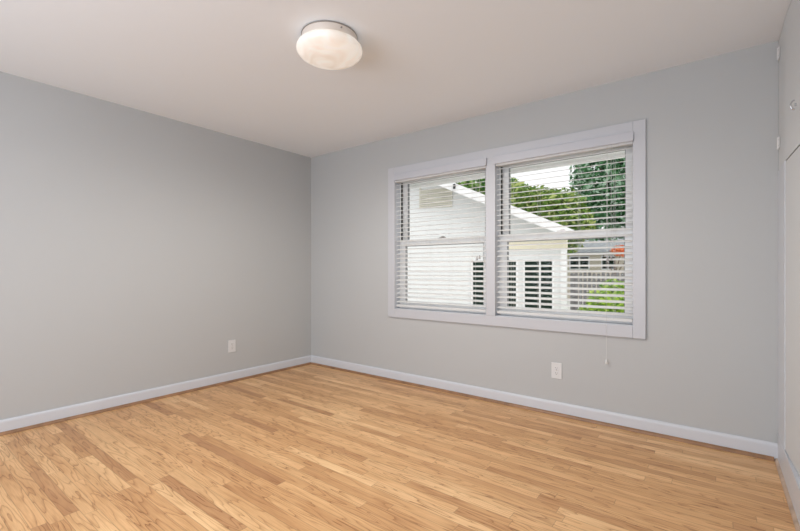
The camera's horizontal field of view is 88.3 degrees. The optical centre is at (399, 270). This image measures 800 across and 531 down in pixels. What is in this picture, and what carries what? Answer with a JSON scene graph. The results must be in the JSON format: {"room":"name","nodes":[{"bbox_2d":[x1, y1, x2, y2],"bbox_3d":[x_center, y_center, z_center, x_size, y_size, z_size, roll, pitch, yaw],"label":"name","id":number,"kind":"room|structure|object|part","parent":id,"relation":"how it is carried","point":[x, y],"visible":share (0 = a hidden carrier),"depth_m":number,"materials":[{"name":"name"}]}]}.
{"room":"empty bedroom","nodes":[
{"label":"empty bedroom","id":0,"kind":"room"},
{"bbox_2d":[0,71,310,419],"bbox_3d":[-2.546,-0.116,3.070,0.150,2.440,5.000,0,0,37],"label":"wall","id":1,"kind":"structure","parent":0,"point":[135,244],"depth_m":3.41,"materials":[{"name":"grey paint"}]},
{"bbox_2d":[0,355,310,435],"bbox_3d":[-2.477,1.055,3.008,0.035,0.098,4.685,0,0,37],"label":"baseboard","id":2,"kind":"structure","parent":1,"relation":"attached to","point":[48,417],"depth_m":3.39,"materials":[{"name":"grey paint"}]},
{"bbox_2d":[228,339,235,352],"bbox_3d":[-1.666,0.752,4.087,0.009,0.122,0.078,0,0,37],"label":"wall outlet","id":3,"kind":"object","parent":1,"relation":"attached to","point":[231,343],"visible":1,"depth_m":4.08,"materials":[{"name":"white plastic"}]},
{"bbox_2d":[0,0,790,157],"bbox_3d":[-0.661,-1.396,1.625,4.900,0.120,5.000,0,0,37],"label":"ceiling","id":4,"kind":"structure","parent":0,"point":[235,68],"depth_m":2.50,"materials":[{"name":"white paint"}]},
{"bbox_2d":[296,20,361,69],"bbox_3d":[-0.402,-1.266,2.357,0.372,0.138,0.372,0,0,37],"label":"ceiling lamp","id":5,"kind":"object","parent":4,"relation":"attached to","point":[324,44],"visible":1,"depth_m":2.25,"materials":[{"name":"white glass"}]},
{"bbox_2d":[0,364,795,530],"bbox_3d":[-0.661,1.164,1.625,4.900,0.120,5.000,0,0,37],"label":"floor","id":6,"kind":"structure","parent":0,"point":[310,447],"depth_m":2.28,"materials":[{"name":"brown wood"}]},
{"bbox_2d":[311,40,778,442],"bbox_3d":[0.874,-0.116,3.504,4.750,2.440,0.150,0,0,37],"label":"wall","id":7,"kind":"structure","parent":0,"point":[707,359],"depth_m":2.76,"materials":[{"name":"grey paint"}]},
{"bbox_2d":[400,170,485,313],"bbox_3d":[0.415,-0.281,3.900,0.990,1.320,0.080,0,0,37],"label":"window","id":8,"kind":"structure","parent":7,"relation":"in","point":[402,190],"depth_m":4.03,"materials":[{"name":"white plastic"}]},
{"bbox_2d":[394,158,486,311],"bbox_3d":[0.360,-0.295,3.816,0.993,1.313,0.091,0,0,37],"label":"window blind","id":9,"kind":"object","parent":8,"relation":"attached to","point":[478,164],"visible":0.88,"depth_m":3.80,"materials":[{"name":"grey plastic"}]},
{"bbox_3d":[0.080,-0.266,4.054,0.002,1.220,0.055,0,0,37],"label":"ladder cord","id":10,"kind":"part","parent":9,"relation":"part of","materials":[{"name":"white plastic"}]},
{"bbox_3d":[0.365,0.350,3.835,0.970,0.022,0.050,0,0,37],"label":"rail","id":11,"kind":"part","parent":9,"relation":"part of","materials":[{"name":"white plastic"}]},
{"bbox_3d":[0.651,-0.266,3.616,0.002,1.220,0.055,0,0,37],"label":"ladder cord","id":12,"kind":"part","parent":9,"relation":"part of","materials":[{"name":"white fabric"}]},
{"bbox_3d":[0.671,-0.500,3.536,0.026,0.768,0.002,0,0,37],"label":"tilt cord","id":13,"kind":"part","parent":9,"relation":"part of","materials":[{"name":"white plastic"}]},
{"bbox_3d":[0.403,0.026,3.884,0.962,0.660,0.032,0,0,37],"label":"sash","id":14,"kind":"part","parent":8,"relation":"part of","materials":[{"name":"white plastic"}]},
{"bbox_3d":[0.425,-0.588,3.913,0.962,0.648,0.032,0,0,37],"label":"sash","id":15,"kind":"part","parent":8,"relation":"part of","materials":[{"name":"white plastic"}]},
{"bbox_2d":[388,119,645,338],"bbox_3d":[0.820,-0.279,3.534,2.246,1.491,0.168,0,0,37],"label":"window frame","id":16,"kind":"structure","parent":7,"relation":"attached to","point":[637,330],"depth_m":3.44,"materials":[{"name":"grey paint"}]},
{"bbox_2d":[410,151,624,188],"bbox_3d":[0.999,-1.025,3.790,5.800,0.182,0.455,0,0,37],"label":"soffit","id":17,"kind":"structure","parent":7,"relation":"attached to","point":[619,153],"depth_m":3.82,"materials":[{"name":"white"}]},
{"bbox_2d":[310,355,777,460],"bbox_3d":[0.559,1.055,3.629,4.099,0.098,0.035,0,0,37],"label":"baseboard","id":18,"kind":"structure","parent":7,"relation":"attached to","point":[756,448],"depth_m":3.03,"materials":[{"name":"grey paint"}]},
{"bbox_2d":[551,362,561,378],"bbox_3d":[1.199,0.769,3.155,0.078,0.122,0.009,0,0,37],"label":"wall outlet","id":19,"kind":"object","parent":7,"relation":"attached to","point":[556,368],"visible":1,"depth_m":3.15,"materials":[{"name":"white plastic"}]},
{"bbox_2d":[499,146,632,323],"bbox_3d":[1.276,-0.281,3.240,1.020,1.320,0.080,0,0,37],"label":"window","id":20,"kind":"structure","parent":7,"relation":"in","point":[506,170],"depth_m":3.21,"materials":[{"name":"white plastic"}]},
{"bbox_2d":[493,131,633,363],"bbox_3d":[1.212,-0.144,3.163,1.030,1.616,0.091,0,0,37],"label":"window blind","id":21,"kind":"object","parent":20,"relation":"attached to","point":[626,139],"visible":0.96,"depth_m":3.11,"materials":[{"name":"grey plastic"}]},
{"bbox_3d":[1.226,0.350,3.175,1.000,0.022,0.050,0,0,37],"label":"rail","id":22,"kind":"part","parent":21,"relation":"part of","materials":[{"name":"white plastic"}]},
{"bbox_3d":[1.466,-0.125,2.927,0.002,1.518,0.002,0,0,-38],"label":"lift cord","id":23,"kind":"part","parent":21,"relation":"part of","materials":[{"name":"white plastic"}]},
{"bbox_3d":[1.481,-0.490,2.915,0.026,0.788,0.002,0,0,37],"label":"tilt cord","id":24,"kind":"part","parent":21,"relation":"part of","materials":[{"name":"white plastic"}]},
{"bbox_3d":[1.264,0.026,3.224,0.992,0.660,0.032,0,0,37],"label":"sash","id":25,"kind":"part","parent":20,"relation":"part of","materials":[{"name":"white plastic"}]},
{"bbox_3d":[1.286,-0.588,3.253,0.992,0.648,0.032,0,0,37],"label":"sash","id":26,"kind":"part","parent":20,"relation":"part of","materials":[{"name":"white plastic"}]},
{"bbox_2d":[777,0,799,168],"bbox_3d":[1.663,-0.955,1.667,0.069,0.757,1.798,0,0,35],"label":"upper cabinet","id":27,"kind":"object","parent":7,"relation":"attached to","point":[788,51],"visible":1,"depth_m":2.07,"materials":[{"name":"white paint"}]},
{"bbox_2d":[774,434,799,530],"bbox_3d":[0.770,1.024,0.519,0.053,0.160,4.685,0,0,37],"label":"baseboard","id":28,"kind":"structure","parent":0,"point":[789,477],"depth_m":1.98,"materials":[{"name":"grey paint"}]},
{"bbox_2d":[778,161,785,449],"bbox_3d":[2.120,0.184,2.265,0.035,1.520,0.299,0,0,37],"label":"door frame","id":29,"kind":"structure","parent":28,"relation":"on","point":[782,171],"depth_m":2.23,"materials":[{"name":"grey paint"}]},
{"bbox_2d":[786,145,799,475],"bbox_3d":[1.609,0.184,1.554,0.022,1.516,1.450,0,0,35],"label":"closet door","id":30,"kind":"structure","parent":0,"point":[793,162],"depth_m":2.01,"materials":[{"name":"white paint"}]},
{"label":"outside","id":31,"kind":"structure","parent":0,"visible":0},
{"bbox_3d":[13.271,1.754,31.801,70.000,0.100,59.850,0,0,37],"label":"ground","id":32,"kind":"structure","parent":31,"visible":0},
{"bbox_2d":[456,178,519,206],"bbox_3d":[4.427,-2.766,25.984,7.318,8.940,3.603,0,0,35],"label":"tree","id":33,"kind":"object","parent":32,"relation":"on","point":[466,185],"visible":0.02,"depth_m":24.34,"materials":[{"name":"green plant"}]},
{"bbox_2d":[408,183,573,309],"bbox_3d":[0.919,-0.577,13.891,8.680,4.562,7.780,0,0,19],"label":"house","id":34,"kind":"structure","parent":32,"relation":"on","point":[525,215],"depth_m":10.01,"materials":[{"name":"white"}]},
{"bbox_2d":[419,188,451,207],"bbox_3d":[0.889,-1.821,10.268,0.840,0.510,0.029,0,0,19],"label":"gable vent","id":35,"kind":"object","parent":34,"relation":"attached to","point":[431,190],"depth_m":10.26,"materials":[{"name":"beige"}]},
{"bbox_3d":[2.240,0.374,9.799,1.000,1.180,0.011,0,0,19],"label":"pane","id":36,"kind":"part","parent":34,"relation":"part of","materials":[{"name":"clear glass"}]},
{"bbox_3d":[3.179,0.374,9.468,0.590,1.180,0.011,0,0,19],"label":"pane","id":37,"kind":"part","parent":34,"relation":"part of","materials":[{"name":"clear glass"}]},
{"bbox_2d":[511,178,525,203],"bbox_3d":[7.867,-2.386,28.352,3.570,8.180,2.326,0,0,37],"label":"tree","id":38,"kind":"object","parent":32,"relation":"on","point":[511,178],"visible":0.02,"depth_m":27.93,"materials":[{"name":"green plant"}]},
{"bbox_2d":[511,179,596,258],"bbox_3d":[6.022,-1.291,19.703,6.401,5.990,3.431,0,0,37],"label":"broadleaf tree","id":39,"kind":"object","parent":32,"relation":"on","point":[520,189],"visible":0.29,"depth_m":17.82,"materials":[{"name":"green plant"}]},
{"bbox_2d":[567,238,623,298],"bbox_3d":[15.525,-0.271,24.057,13.800,3.950,6.600,0,0,37],"label":"house","id":40,"kind":"structure","parent":32,"relation":"on","point":[610,244],"depth_m":24.00,"materials":[{"name":"beige"}]},
{"bbox_3d":[10.622,-0.436,24.400,1.000,0.680,0.019,0,0,37],"label":"pane","id":41,"kind":"part","parent":40,"relation":"part of","materials":[{"name":"clear glass"}]},
{"bbox_3d":[11.852,-0.436,23.457,0.600,0.680,0.019,0,0,37],"label":"pane","id":42,"kind":"part","parent":40,"relation":"part of","materials":[{"name":"clear glass"}]},
{"bbox_2d":[568,158,624,242],"bbox_3d":[11.265,-3.633,19.895,6.059,10.674,3.815,0,0,37],"label":"shade tree","id":43,"kind":"object","parent":32,"relation":"on","point":[621,164],"visible":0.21,"depth_m":19.67,"materials":[{"name":"green plant"}]},
{"bbox_2d":[570,272,623,309],"bbox_3d":[9.048,0.874,11.086,8.500,1.660,0.170,0,0,37],"label":"fence","id":44,"kind":"object","parent":32,"relation":"on","point":[576,273],"visible":0.14,"depth_m":13.34,"materials":[{"name":"grey wood"}]},
{"bbox_2d":[577,279,623,312],"bbox_3d":[4.544,0.966,8.185,2.038,1.664,1.234,0,0,37],"label":"shrub","id":45,"kind":"object","parent":32,"relation":"on","point":[608,280],"visible":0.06,"depth_m":8.19,"materials":[{"name":"green plant"}]},
{"bbox_2d":[603,245,623,287],"bbox_3d":[10.025,0.258,19.025,1.356,2.892,1.018,0,0,37],"label":"maple","id":46,"kind":"object","parent":32,"relation":"on","point":[612,249],"visible":0.33,"depth_m":18.84,"materials":[{"name":"red plant"}]}
]}

